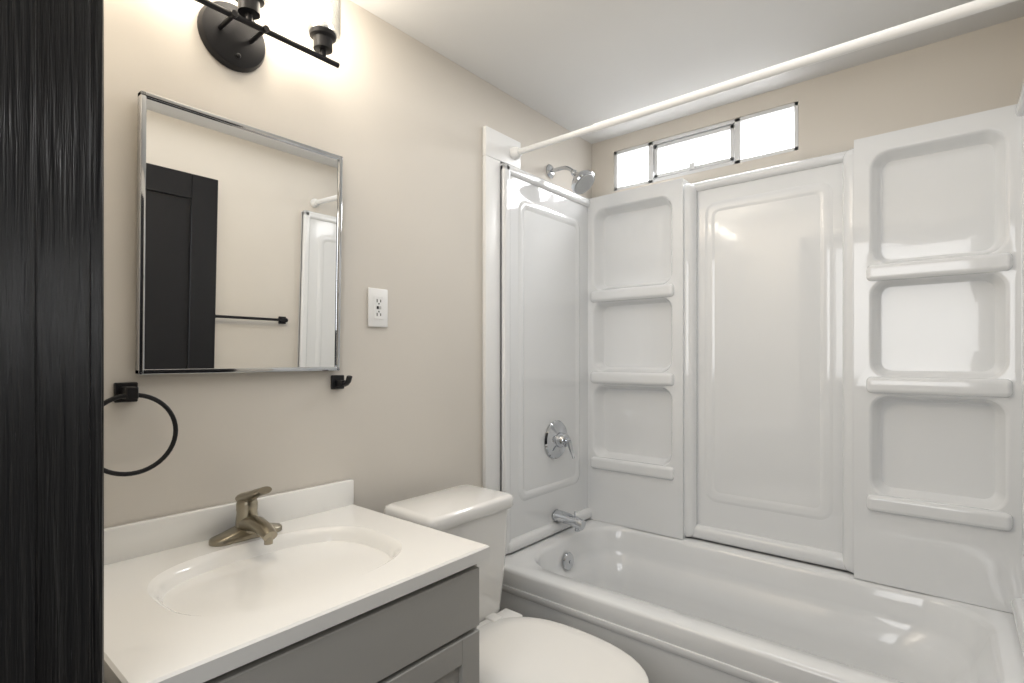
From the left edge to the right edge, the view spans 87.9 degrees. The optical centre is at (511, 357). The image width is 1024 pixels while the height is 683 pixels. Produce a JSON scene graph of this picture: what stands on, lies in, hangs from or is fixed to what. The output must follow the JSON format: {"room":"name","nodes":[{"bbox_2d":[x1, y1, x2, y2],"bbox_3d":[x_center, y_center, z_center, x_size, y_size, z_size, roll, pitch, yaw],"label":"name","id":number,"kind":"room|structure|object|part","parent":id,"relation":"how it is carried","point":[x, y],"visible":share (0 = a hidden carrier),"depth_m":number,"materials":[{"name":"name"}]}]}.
{"room":"bathroom","nodes":[
{"label":"bathroom","id":0,"kind":"room"},
{"bbox_2d":[104,0,591,527],"bbox_3d":[-0.366,0.075,1.769,0.100,2.250,2.460,0,0,40],"label":"wall","id":1,"kind":"structure","parent":0,"point":[394,118],"depth_m":1.56,"materials":[{"name":"paint"}]},
{"bbox_2d":[104,382,177,476],"bbox_3d":[-0.806,0.149,1.117,0.050,0.194,0.173,0,0,40],"label":"towel ring","id":2,"kind":"object","parent":1,"relation":"attached to","point":[126,391],"visible":0.65,"depth_m":1.12,"materials":[{"name":"black metal"}]},
{"bbox_2d":[135,90,342,374],"bbox_3d":[-0.645,-0.266,1.321,0.038,0.603,0.484,0,0,40],"label":"framed mirror","id":3,"kind":"object","parent":1,"relation":"attached to","point":[238,252],"visible":0.92,"depth_m":1.28,"materials":[{"name":"silver metal"}]},
{"bbox_2d":[194,0,340,72],"bbox_3d":[-0.634,-0.853,1.259,0.136,0.294,0.470,0,0,40],"label":"sconce","id":4,"kind":"object","parent":1,"relation":"attached to","point":[231,36],"visible":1,"depth_m":1.29,"materials":[{"name":"black metal"}]},
{"bbox_2d":[331,375,351,388],"bbox_3d":[-0.476,0.069,1.501,0.070,0.040,0.040,0,0,40],"label":"robe hook","id":5,"kind":"object","parent":1,"relation":"attached to","point":[338,382],"visible":1,"depth_m":1.50,"materials":[{"name":"black metal"}]},
{"bbox_2d":[368,288,387,327],"bbox_3d":[-0.410,-0.154,1.628,0.009,0.118,0.072,0,0,40],"label":"outlet","id":6,"kind":"object","parent":1,"relation":"attached to","point":[377,307],"visible":1,"depth_m":1.62,"materials":[{"name":"white paint"}]},
{"bbox_2d":[482,126,520,490],"bbox_3d":[-0.038,-0.056,2.070,0.020,1.629,0.209,0,0,40],"label":"trim","id":7,"kind":"structure","parent":1,"relation":"attached to","point":[496,146],"depth_m":2.01,"materials":[{"name":"white paint"}]},
{"bbox_2d":[546,164,594,193],"bbox_3d":[0.250,-0.772,2.265,0.216,0.156,0.112,0,0,40],"label":"shower head","id":8,"kind":"object","parent":1,"relation":"attached to","point":[582,181],"visible":1,"depth_m":2.23},
{"bbox_2d":[350,0,1023,143],"bbox_3d":[0.110,-1.075,1.051,1.750,0.050,2.960,0,0,40],"label":"ceiling","id":9,"kind":"structure","parent":0,"point":[571,65],"depth_m":1.76,"materials":[{"name":"paint"}]},
{"bbox_2d":[592,16,1023,197],"bbox_3d":[1.022,0.075,2.153,1.550,2.250,0.100,0,0,40],"label":"wall","id":10,"kind":"structure","parent":0,"point":[979,70],"depth_m":1.87,"materials":[{"name":"paint"}]},
{"bbox_2d":[614,102,797,190],"bbox_3d":[0.821,-0.889,2.318,0.810,0.208,0.094,0,0,40],"label":"window","id":11,"kind":"structure","parent":10,"relation":"in","point":[766,133],"depth_m":2.29,"materials":[{"name":"white glass"}]},
{"bbox_2d":[500,77,1023,657],"bbox_3d":[0.763,0.001,1.840,1.544,1.520,0.707,0,0,40],"label":"tub surround","id":12,"kind":"object","parent":10,"relation":"attached to","point":[816,359],"visible":0.98,"depth_m":2.01,"materials":[{"name":"white plastic"}]},
{"bbox_2d":[545,420,574,458],"bbox_3d":[0.224,0.355,2.288,0.085,0.167,0.167,0,0,40],"label":"shower valve","id":13,"kind":"object","parent":12,"relation":"attached to","point":[557,440],"visible":1,"depth_m":2.27,"materials":[{"name":"silver metal"}]},
{"bbox_2d":[552,509,585,531],"bbox_3d":[0.246,0.691,2.269,0.144,0.079,0.053,0,0,40],"label":"tub spout","id":14,"kind":"object","parent":12,"relation":"attached to","point":[578,524],"visible":1,"depth_m":2.25,"materials":[{"name":"silver metal"}]},
{"bbox_3d":[0.110,1.225,1.051,1.750,0.050,2.960,0,0,40],"label":"floor","id":15,"kind":"structure","parent":0,"visible":0},
{"bbox_2d":[104,479,489,682],"bbox_3d":[-0.473,0.746,1.111,0.568,0.908,0.685,0,0,40],"label":"bathroom vanity","id":16,"kind":"object","parent":15,"relation":"on","point":[328,583],"visible":0.94,"depth_m":1.06,"materials":[{"name":"white stone"}]},
{"bbox_2d":[208,486,282,546],"bbox_3d":[-0.598,0.358,1.237,0.157,0.132,0.166,0,0,40],"label":"faucet","id":17,"kind":"object","parent":16,"relation":"on","point":[252,521],"depth_m":1.24,"materials":[{"name":"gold metal"}]},
{"bbox_2d":[384,485,648,682],"bbox_3d":[0.011,0.812,1.438,0.730,0.776,0.372,0,0,40],"label":"toilet","id":18,"kind":"object","parent":15,"relation":"on","point":[515,647],"visible":0.56,"depth_m":1.47,"materials":[{"name":"ceramic"}]},
{"bbox_3d":[0.086,0.793,1.376,0.535,0.040,0.372,0,0,40],"label":"seat lid","id":19,"kind":"part","parent":18,"relation":"part of","materials":[{"name":"plastic"}]},
{"bbox_2d":[499,519,1023,682],"bbox_3d":[0.736,0.982,1.807,1.544,0.437,0.791,0,0,40],"label":"bathtub","id":20,"kind":"object","parent":15,"relation":"on","point":[658,608],"visible":0.85,"depth_m":1.79,"materials":[{"name":"white plastic"}]},
{"bbox_3d":[-0.382,0.075,0.456,1.550,2.250,0.110,0,0,40],"label":"wall","id":21,"kind":"structure","parent":0,"visible":0},
{"bbox_2d":[0,0,103,682],"bbox_3d":[-0.188,0.168,0.294,1.036,2.065,0.144,0,0,40],"label":"door","id":22,"kind":"structure","parent":21,"relation":"attached to","point":[51,341],"depth_m":0.59,"materials":[{"name":"black wood"}]},
{"bbox_3d":[0.905,0.075,0.718,0.100,2.250,2.460,0,0,40],"label":"wall","id":23,"kind":"structure","parent":0,"visible":0},
{"bbox_2d":[510,0,1017,159],"bbox_3d":[0.596,-0.812,1.623,1.525,0.051,0.051,0,0,40],"label":"shower curtain rod","id":24,"kind":"object","parent":23,"relation":"attached to","point":[932,20],"visible":1,"depth_m":1.47,"materials":[{"name":"white paint"}]}
]}

